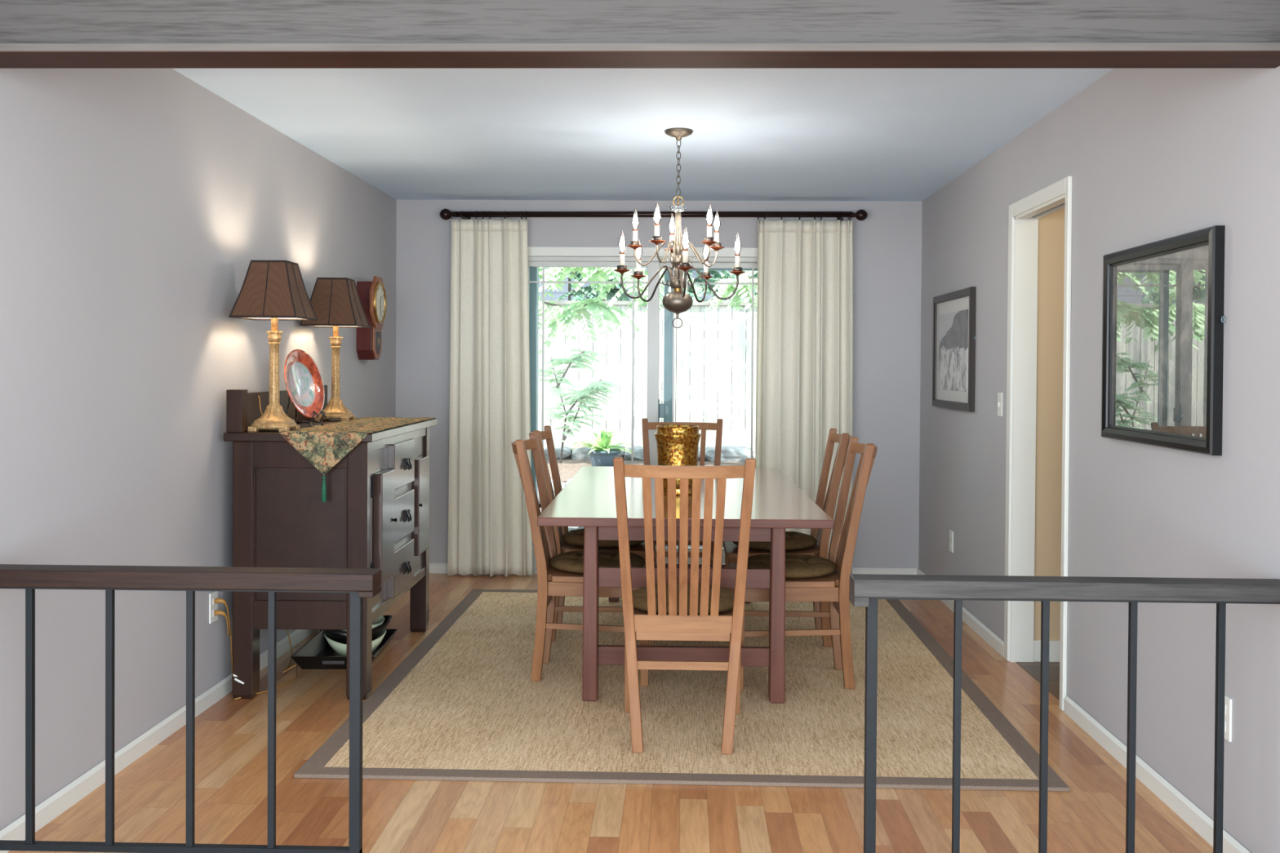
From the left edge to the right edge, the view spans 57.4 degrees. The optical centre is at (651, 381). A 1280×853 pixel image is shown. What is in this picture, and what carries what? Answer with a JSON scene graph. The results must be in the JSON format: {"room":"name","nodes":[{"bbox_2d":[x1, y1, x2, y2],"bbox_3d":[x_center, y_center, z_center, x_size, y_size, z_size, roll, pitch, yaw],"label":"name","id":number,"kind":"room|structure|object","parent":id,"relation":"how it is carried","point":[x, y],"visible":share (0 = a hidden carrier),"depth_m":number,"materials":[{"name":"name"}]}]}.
{"room":"dining room","nodes":[
{"label":"dining room","id":0,"kind":"room"},
{"bbox_2d":[0,67,396,831],"bbox_3d":[-1.808,0.063,5.021,0.130,2.440,5.538,0,1,2],"label":"wall","id":1,"kind":"structure","parent":0,"point":[137,205],"depth_m":3.98,"materials":[{"name":"paint"}]},
{"bbox_2d":[0,629,317,852],"bbox_3d":[-1.746,1.252,4.969,0.014,0.066,5.408,0,1,2],"label":"baseboard","id":2,"kind":"structure","parent":1,"relation":"attached to","point":[55,806],"depth_m":3.95,"materials":[{"name":"white paint"}]},
{"bbox_2d":[208,591,217,623],"bbox_3d":[-1.754,0.903,4.691,0.009,0.120,0.075,0,1,2],"label":"wall outlet","id":3,"kind":"object","parent":1,"relation":"attached to","point":[213,606],"visible":0.97,"depth_m":4.67,"materials":[{"name":"white plastic"}]},
{"bbox_2d":[213,610,231,635],"bbox_3d":[-1.727,1.095,4.761,0.045,0.360,0.152,0,1,2],"label":"plug","id":4,"kind":"object","parent":1,"relation":"attached to","point":[216,612],"visible":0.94,"depth_m":4.69,"materials":[{"name":"brown plastic"}]},
{"bbox_2d":[213,598,232,682],"bbox_3d":[-1.726,1.071,4.761,0.045,0.408,0.152,0,1,2],"label":"plug","id":5,"kind":"object","parent":1,"relation":"attached to","point":[216,600],"visible":0.94,"depth_m":4.75,"materials":[{"name":"brown plastic"}]},
{"bbox_2d":[356,275,386,359],"bbox_3d":[-1.632,-0.371,6.827,0.118,0.484,0.305,0,1,2],"label":"wall clock","id":6,"kind":"object","parent":1,"relation":"attached to","point":[372,295],"visible":1,"depth_m":6.73,"materials":[{"name":"brown wood"}]},
{"bbox_2d":[7,573,1213,852],"bbox_3d":[-0.049,1.359,2.273,6.800,0.062,10.708,0,1,2],"label":"floor","id":7,"kind":"structure","parent":0,"point":[399,815],"depth_m":3.64,"materials":[{"name":"brown wood"}]},
{"bbox_2d":[0,564,381,852],"bbox_3d":[-1.256,0.899,3.046,1.091,0.826,0.086,0,1,2],"label":"railing","id":8,"kind":"object","parent":7,"relation":"on","point":[361,583],"visible":1,"depth_m":3.03,"materials":[{"name":"brown wood"}]},
{"bbox_2d":[234,629,297,700],"bbox_3d":[-1.615,1.112,5.106,0.167,0.337,0.766,0,1,-2],"label":"cord","id":9,"kind":"object","parent":7,"relation":"on","point":[284,670],"visible":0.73,"depth_m":5.14,"materials":[{"name":"brown plastic"}]},
{"bbox_2d":[223,385,436,700],"bbox_3d":[-1.412,0.653,5.398,0.613,1.256,1.390,0,1,0],"label":"sideboard","id":10,"kind":"object","parent":7,"relation":"on","point":[375,514],"visible":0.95,"depth_m":4.75,"materials":[{"name":"brown wood"}]},
{"bbox_2d":[228,260,317,432],"bbox_3d":[-1.559,-0.146,4.849,0.276,0.701,0.290,0,1,2],"label":"table lamp","id":11,"kind":"object","parent":10,"relation":"on","point":[273,291],"depth_m":4.76,"materials":[{"name":"brown fabric"}]},
{"bbox_2d":[285,395,326,426],"bbox_3d":[-1.546,0.127,5.239,0.163,0.144,0.116,1,1,14],"label":"plate stand","id":12,"kind":"object","parent":10,"relation":"on","point":[321,411],"visible":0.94,"depth_m":5.23,"materials":[{"name":"black paint"}]},
{"bbox_2d":[284,349,324,417],"bbox_3d":[-1.554,0.008,5.240,0.084,0.308,0.316,1,1,15],"label":"decorative plate","id":13,"kind":"object","parent":12,"relation":"on","point":[304,382],"visible":0.96,"depth_m":5.26,"materials":[{"name":"red ceramic"}]},
{"bbox_2d":[223,417,436,442],"bbox_3d":[-1.416,0.215,5.392,0.598,0.034,1.390,0,1,0],"label":"sideboard top","id":14,"kind":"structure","parent":10,"relation":"on","point":[271,435],"depth_m":4.78,"materials":[{"name":"brown wood"}]},
{"bbox_2d":[299,277,370,421],"bbox_3d":[-1.556,-0.159,5.773,0.276,0.702,0.276,0,1,0],"label":"table lamp","id":15,"kind":"object","parent":10,"relation":"on","point":[335,302],"visible":0.94,"depth_m":5.69,"materials":[{"name":"brown fabric"}]},
{"bbox_2d":[279,417,435,502],"bbox_3d":[-1.307,0.332,5.393,0.363,0.281,1.428,0,1,0],"label":"table runner","id":16,"kind":"object","parent":10,"relation":"on","point":[325,446],"visible":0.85,"depth_m":4.69,"materials":[{"name":"fabric"}]},
{"bbox_2d":[290,629,397,669],"bbox_3d":[-1.418,1.248,5.456,0.370,0.066,0.550,0,1,-1],"label":"serving tray","id":17,"kind":"object","parent":7,"relation":"on","point":[317,653],"visible":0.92,"depth_m":5.34,"materials":[{"name":"black paint"}]},
{"bbox_2d":[324,630,386,656],"bbox_3d":[-1.364,1.213,5.394,0.280,0.113,0.260,0,1,-16],"label":"serving bowl","id":18,"kind":"object","parent":17,"relation":"on","point":[340,649],"visible":0.4,"depth_m":5.31,"materials":[{"name":"beige ceramic"}]},
{"bbox_2d":[323,615,392,644],"bbox_3d":[-1.375,1.149,5.425,0.345,0.150,0.313,0,1,-7],"label":"serving bowl","id":19,"kind":"object","parent":18,"relation":"on","point":[338,636],"visible":0.35,"depth_m":5.32,"materials":[{"name":"ceramic"}]},
{"bbox_2d":[339,614,384,631],"bbox_3d":[-1.354,1.139,5.409,0.236,0.105,0.243,0,1,-9],"label":"serving bowl","id":20,"kind":"object","parent":19,"relation":"in","point":[379,621],"visible":0.16,"depth_m":5.46,"materials":[{"name":"beige ceramic"}]},
{"bbox_2d":[293,589,1069,791],"bbox_3d":[0.136,1.285,5.410,2.524,0.014,3.210,0,1,2],"label":"area rug","id":21,"kind":"object","parent":7,"relation":"on","point":[464,704],"visible":0.7,"depth_m":4.49,"materials":[{"name":"carpet"}]},
{"bbox_2d":[511,433,654,686],"bbox_3d":[-0.302,0.761,5.160,0.628,1.036,0.489,0,1,2],"label":"dining chair","id":22,"kind":"object","parent":21,"relation":"on","point":[552,582],"visible":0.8,"depth_m":4.97,"materials":[{"name":"brown wood"}]},
{"bbox_2d":[549,549,644,573],"bbox_3d":[-0.237,0.788,5.159,0.430,0.066,0.436,0,1,2],"label":"seat cushion","id":23,"kind":"object","parent":22,"relation":"on","point":[571,561],"visible":0.56,"depth_m":5.07,"materials":[{"name":"brown fabric"}]},
{"bbox_2d":[528,425,654,641],"bbox_3d":[-0.301,0.752,5.885,0.628,1.036,0.489,0,1,2],"label":"dining chair","id":24,"kind":"object","parent":21,"relation":"on","point":[562,547],"visible":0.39,"depth_m":5.80,"materials":[{"name":"brown wood"}]},
{"bbox_2d":[562,528,644,547],"bbox_3d":[-0.236,0.779,5.884,0.430,0.066,0.436,0,1,2],"label":"seat cushion","id":25,"kind":"object","parent":24,"relation":"on","point":[575,537],"visible":0.34,"depth_m":5.74,"materials":[{"name":"brown fabric"}]},
{"bbox_2d":[641,417,723,564],"bbox_3d":[0.178,0.743,6.825,0.489,1.036,0.628,0,1,2],"label":"dining chair","id":26,"kind":"object","parent":21,"relation":"on","point":[646,425],"visible":0.15,"depth_m":7.04,"materials":[{"name":"brown wood"}]},
{"bbox_2d":[613,457,755,754],"bbox_3d":[0.117,0.775,4.274,0.489,1.036,0.628,0,1,2],"label":"dining chair","id":27,"kind":"object","parent":21,"relation":"on","point":[638,624],"visible":0.99,"depth_m":4.08,"materials":[{"name":"brown wood"}]},
{"bbox_2d":[632,582,733,614],"bbox_3d":[0.118,0.801,4.340,0.436,0.066,0.430,0,1,2],"label":"seat cushion","id":28,"kind":"object","parent":27,"relation":"on","point":[639,595],"visible":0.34,"depth_m":4.22,"materials":[{"name":"brown fabric"}]},
{"bbox_2d":[537,466,833,703],"bbox_3d":[0.149,0.897,5.737,1.156,0.757,2.356,0,1,1],"label":"dining table","id":29,"kind":"object","parent":21,"relation":"on","point":[588,500],"visible":0.63,"depth_m":4.72,"materials":[{"name":"brown wood"}]},
{"bbox_2d":[653,424,701,495],"bbox_3d":[0.122,0.363,5.454,0.220,0.317,0.220,0,1,2],"label":"hurricane vase","id":30,"kind":"object","parent":29,"relation":"on","point":[677,445],"visible":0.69,"depth_m":5.37,"materials":[{"name":"gold glass"}]},
{"bbox_2d":[722,428,852,647],"bbox_3d":[0.678,0.759,5.824,0.628,1.036,0.489,0,1,2],"label":"dining chair","id":31,"kind":"object","parent":21,"relation":"on","point":[822,536],"visible":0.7,"depth_m":5.65,"materials":[{"name":"brown wood"}]},
{"bbox_2d":[732,531,817,550],"bbox_3d":[0.613,0.785,5.826,0.430,0.066,0.436,0,1,2],"label":"seat cushion","id":32,"kind":"object","parent":31,"relation":"on","point":[794,540],"visible":0.4,"depth_m":5.67,"materials":[{"name":"brown fabric"}]},
{"bbox_2d":[728,436,877,690],"bbox_3d":[0.659,0.769,5.084,0.628,1.036,0.489,0,1,2],"label":"dining chair","id":33,"kind":"object","parent":21,"relation":"on","point":[833,588],"visible":0.83,"depth_m":4.89,"materials":[{"name":"brown wood"}]},
{"bbox_2d":[746,553,836,577],"bbox_3d":[0.593,0.794,5.086,0.430,0.066,0.436,0,1,2],"label":"seat cushion","id":34,"kind":"object","parent":33,"relation":"on","point":[797,566],"visible":0.73,"depth_m":4.97,"materials":[{"name":"brown fabric"}]},
{"bbox_2d":[848,573,1279,852],"bbox_3d":[1.060,0.916,2.984,1.100,0.826,0.086,0,1,2],"label":"railing","id":35,"kind":"object","parent":7,"relation":"on","point":[865,589],"visible":1,"depth_m":2.97,"materials":[{"name":"grey wood"}]},
{"bbox_2d":[171,67,1114,201],"bbox_3d":[-0.026,-1.212,2.416,6.800,0.200,11.058,0,1,2],"label":"ceiling","id":36,"kind":"structure","parent":0,"point":[758,134],"depth_m":5.20,"materials":[{"name":"white paint"}]},
{"bbox_2d":[613,127,745,328],"bbox_3d":[0.133,-0.697,5.334,0.595,0.901,0.590,0,1,2],"label":"chandelier","id":37,"kind":"object","parent":36,"relation":"hanging from","point":[677,302],"visible":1,"depth_m":5.32,"materials":[{"name":"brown metal"}]},
{"bbox_2d":[395,200,922,569],"bbox_3d":[0.036,0.042,7.676,3.413,2.440,0.130,0,1,2],"label":"wall","id":38,"kind":"structure","parent":0,"point":[886,245],"depth_m":7.58,"materials":[{"name":"paint"}]},
{"bbox_2d":[429,563,500,573],"bbox_3d":[-1.320,1.220,7.655,0.693,0.066,0.014,0,1,2],"label":"baseboard","id":39,"kind":"structure","parent":38,"relation":"attached to","point":[442,568],"depth_m":7.65,"materials":[{"name":"white paint"}]},
{"bbox_2d":[510,246,758,574],"bbox_3d":[-0.024,0.203,7.722,1.860,2.157,0.265,0,1,2],"label":"door","id":40,"kind":"structure","parent":38,"relation":"in","point":[538,256],"depth_m":7.64,"materials":[{"name":"white paint"}]},
{"bbox_2d":[440,208,867,221],"bbox_3d":[0.010,-1.059,7.520,2.736,0.099,0.155,0,1,2],"label":"curtain rod","id":41,"kind":"object","parent":38,"relation":"attached to","point":[861,215],"visible":0.89,"depth_m":7.46,"materials":[{"name":"brown metal"}]},
{"bbox_2d":[447,210,533,577],"bbox_3d":[-1.026,0.077,7.521,0.546,2.351,0.098,0,1,2],"label":"curtain","id":42,"kind":"object","parent":41,"relation":"hanging from","point":[490,532],"visible":0.98,"depth_m":7.53,"materials":[{"name":"white fabric"}]},
{"bbox_2d":[755,212,853,573],"bbox_3d":[0.978,0.092,7.465,0.632,2.351,0.090,0,1,2],"label":"curtain","id":43,"kind":"object","parent":41,"relation":"hanging from","point":[804,372],"visible":0.74,"depth_m":7.47,"materials":[{"name":"white fabric"}]},
{"bbox_2d":[852,568,916,574],"bbox_3d":[1.312,1.239,7.585,0.812,0.066,0.014,0,1,2],"label":"baseboard","id":44,"kind":"structure","parent":38,"relation":"attached to","point":[855,571],"depth_m":7.57,"materials":[{"name":"white paint"}]},
{"bbox_2d":[1033,208,1065,640],"bbox_3d":[2.613,0.088,5.463,1.669,2.440,0.100,0,1,2],"label":"wall","id":45,"kind":"structure","parent":0,"point":[1051,251],"depth_m":5.43,"materials":[{"name":"beige paint"}]},
{"bbox_2d":[1033,640,1060,662],"bbox_3d":[2.553,1.258,5.422,1.569,0.100,0.014,0,1,2],"label":"baseboard","id":46,"kind":"structure","parent":45,"relation":"attached to","point":[1054,646],"depth_m":5.43,"materials":[{"name":"white paint"}]},
{"bbox_2d":[918,66,1279,852],"bbox_3d":[1.716,0.088,4.926,0.095,2.440,5.538,0,1,2],"label":"wall","id":47,"kind":"structure","parent":0,"point":[1150,154],"depth_m":3.83,"materials":[{"name":"paint"}]},
{"bbox_2d":[949,529,953,552],"bbox_3d":[1.704,0.907,6.648,0.009,0.120,0.075,0,1,2],"label":"wall outlet","id":48,"kind":"object","parent":47,"relation":"attached to","point":[951,533],"visible":1,"depth_m":6.63,"materials":[{"name":"white plastic"}]},
{"bbox_2d":[932,286,976,412],"bbox_3d":[1.701,-0.176,6.599,0.028,0.657,0.952,0,1,2],"label":"framed picture","id":49,"kind":"object","parent":47,"relation":"attached to","point":[953,343],"visible":1,"depth_m":6.54,"materials":[{"name":"grey metal"}]},
{"bbox_2d":[938,309,968,391],"bbox_3d":[1.704,-0.172,6.610,0.002,0.443,0.706,0,1,2],"label":"print","id":50,"kind":"object","parent":49,"relation":"attached to","point":[953,323],"depth_m":6.59},
{"bbox_2d":[916,568,1004,657],"bbox_3d":[1.697,1.255,6.549,0.014,0.066,2.063,0,1,2],"label":"baseboard","id":51,"kind":"structure","parent":47,"relation":"attached to","point":[997,644],"depth_m":5.97,"materials":[{"name":"white paint"}]},
{"bbox_2d":[997,392,1003,416],"bbox_3d":[1.680,0.109,5.649,0.015,0.115,0.075,0,1,2],"label":"light switch","id":52,"kind":"object","parent":47,"relation":"attached to","point":[1000,395],"visible":1,"depth_m":5.63,"materials":[{"name":"white plastic"}]},
{"bbox_2d":[1004,175,1072,711],"bbox_3d":[1.713,0.243,5.065,0.117,2.127,0.852,0,1,2],"label":"door frame","id":53,"kind":"structure","parent":47,"relation":"in","point":[1024,214],"depth_m":5.41,"materials":[{"name":"white paint"}]},
{"bbox_2d":[1063,696,1250,852],"bbox_3d":[1.612,1.294,3.409,0.014,0.066,2.470,0,1,2],"label":"baseboard","id":54,"kind":"structure","parent":47,"relation":"attached to","point":[1181,806],"depth_m":3.75,"materials":[{"name":"white paint"}]},
{"bbox_2d":[1101,225,1225,455],"bbox_3d":[1.620,-0.122,3.753,0.036,0.654,0.897,0,1,2],"label":"framed picture","id":55,"kind":"object","parent":47,"relation":"attached to","point":[1163,319],"visible":1,"depth_m":3.68,"materials":[{"name":"black wood"}]},
{"bbox_2d":[1111,244,1208,437],"bbox_3d":[1.631,-0.122,3.764,0.008,0.568,0.789,0,1,2],"label":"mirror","id":56,"kind":"object","parent":55,"relation":"attached to","point":[1159,298],"depth_m":3.73,"materials":[{"name":"clear mirror"}]},
{"bbox_2d":[1224,695,1231,742],"bbox_3d":[1.614,0.944,3.295,0.009,0.120,0.075,0,1,2],"label":"wall outlet","id":57,"kind":"object","parent":47,"relation":"attached to","point":[1228,701],"visible":0.48,"depth_m":3.27,"materials":[{"name":"white plastic"}]},
{"label":"outside","id":58,"kind":"structure","parent":0,"visible":0},
{"bbox_3d":[0.633,1.310,23.879,18.000,0.300,32.262,0,1,2],"label":"ground","id":59,"kind":"structure","parent":58,"visible":0},
{"bbox_2d":[551,268,638,430],"bbox_3d":[-0.835,-0.552,15.408,1.854,3.300,2.096,0,1,2],"label":"evergreen tree","id":60,"kind":"object","parent":59,"relation":"on","point":[582,292],"visible":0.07,"depth_m":15.35,"materials":[{"name":"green plant"}]},
{"bbox_2d":[539,444,745,547],"bbox_3d":[0.297,1.087,11.336,14.000,0.660,4.350,0,1,2],"label":"garden bed","id":61,"kind":"object","parent":59,"relation":"on","point":[568,468],"depth_m":10.79,"materials":[{"name":"stone"}]},
{"bbox_2d":[543,445,572,459],"bbox_3d":[-1.003,0.692,11.424,0.474,0.131,0.263,0,1,2],"label":"rock","id":62,"kind":"object","parent":61,"relation":"on","point":[567,451],"visible":0.33,"depth_m":11.30,"materials":[{"name":"grey stone"}]},
{"bbox_2d":[537,349,620,462],"bbox_3d":[-0.697,0.226,10.884,0.838,1.063,0.348,0,1,2],"label":"sapling","id":63,"kind":"object","parent":61,"relation":"on","point":[597,386],"visible":0.98,"depth_m":10.85,"materials":[{"name":"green plant"}]},
{"bbox_2d":[571,444,625,459],"bbox_3d":[-0.510,0.696,11.391,0.513,0.166,0.263,0,1,2],"label":"rock","id":64,"kind":"object","parent":61,"relation":"on","point":[580,453],"visible":0.33,"depth_m":11.28,"materials":[{"name":"grey stone"}]},
{"bbox_2d":[571,430,634,466],"bbox_3d":[-0.442,0.593,10.441,0.584,0.342,0.647,0,1,2],"label":"potted plant","id":65,"kind":"object","parent":61,"relation":"on","point":[602,454],"visible":0.97,"depth_m":10.39,"materials":[{"name":"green plant"}]},
{"bbox_2d":[537,266,699,355],"bbox_3d":[-0.879,-0.270,10.572,2.626,2.064,1.135,0,1,2],"label":"tree","id":66,"kind":"object","parent":61,"relation":"on","point":[560,320],"visible":0.3,"depth_m":10.37,"materials":[{"name":"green plant"}]},
{"bbox_2d":[624,445,644,460],"bbox_3d":[-0.047,0.700,11.345,0.421,0.151,0.265,0,1,2],"label":"rock","id":67,"kind":"object","parent":61,"relation":"on","point":[638,451],"visible":0.33,"depth_m":11.23,"materials":[{"name":"grey stone"}]},
{"bbox_2d":[537,300,757,453],"bbox_3d":[0.330,0.046,12.250,10.002,1.800,0.175,0,1,2],"label":"fence","id":68,"kind":"object","parent":61,"relation":"on","point":[703,400],"visible":0.11,"depth_m":12.19,"materials":[{"name":"white wood"}]},
{"bbox_2d":[697,447,700,460],"bbox_3d":[0.329,0.703,11.332,0.332,0.139,0.261,0,1,2],"label":"rock","id":69,"kind":"object","parent":61,"relation":"on","point":[699,448],"visible":0.03,"depth_m":11.21,"materials":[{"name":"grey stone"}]},
{"bbox_2d":[704,445,751,462],"bbox_3d":[0.736,0.706,11.316,0.479,0.162,0.265,0,1,2],"label":"rock","id":70,"kind":"object","parent":61,"relation":"on","point":[735,454],"visible":0.56,"depth_m":11.19,"materials":[{"name":"grey stone"}]},
{"bbox_2d":[706,271,757,319],"bbox_3d":[1.690,-0.233,11.011,2.370,2.013,0.685,0,1,2],"label":"tree","id":71,"kind":"object","parent":61,"relation":"on","point":[744,291],"visible":0.09,"depth_m":10.90,"materials":[{"name":"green plant"}]},
{"bbox_2d":[752,448,755,458],"bbox_3d":[1.200,0.709,11.301,0.449,0.130,0.264,0,1,2],"label":"rock","id":72,"kind":"object","parent":61,"relation":"on","point":[753,451],"visible":0.04,"depth_m":11.23,"materials":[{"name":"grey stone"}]},
{"bbox_2d":[538,266,755,445],"bbox_3d":[-1.440,-1.211,20.533,12.800,4.600,4.000,0,1,2],"label":"house","id":73,"kind":"structure","parent":59,"relation":"on","point":[556,294],"depth_m":19.01,"materials":[{"name":"grey"}]},
{"bbox_2d":[605,270,746,436],"bbox_3d":[0.426,-0.326,13.868,2.378,2.903,1.506,0,1,-28],"label":"evergreen tree","id":74,"kind":"object","parent":59,"relation":"on","point":[689,290],"visible":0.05,"depth_m":13.76,"materials":[{"name":"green plant"}]},
{"bbox_2d":[689,271,757,403],"bbox_3d":[1.668,-0.485,15.371,1.829,3.200,2.189,0,1,-34],"label":"evergreen tree","id":75,"kind":"object","parent":59,"relation":"on","point":[722,275],"visible":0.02,"depth_m":15.57,"materials":[{"name":"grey plant"}]},
{"bbox_3d":[-0.739,1.235,9.019,0.338,0.192,0.244,0,1,2],"label":"rock","id":76,"kind":"object","parent":59,"relation":"on","visible":0},
{"bbox_2d":[539,506,584,530],"bbox_3d":[-0.642,1.045,9.064,0.465,0.194,0.248,0,1,2],"label":"rock","id":77,"kind":"object","parent":76,"relation":"on","point":[570,528],"visible":0.03,"depth_m":8.95,"materials":[{"name":"grey stone"}]},
{"bbox_3d":[-1.113,1.232,9.028,0.421,0.193,0.245,0,1,2],"label":"rock","id":78,"kind":"object","parent":59,"relation":"on","visible":0},
{"bbox_3d":[-1.124,1.041,9.078,0.510,0.195,0.246,0,1,2],"label":"rock","id":79,"kind":"object","parent":78,"relation":"on","visible":0},
{"bbox_2d":[537,479,565,504],"bbox_3d":[-0.909,0.852,9.119,0.493,0.194,0.248,0,1,2],"label":"rock","id":80,"kind":"object","parent":79,"relation":"on","point":[563,484],"visible":0.09,"depth_m":9.04,"materials":[{"name":"grey stone"}]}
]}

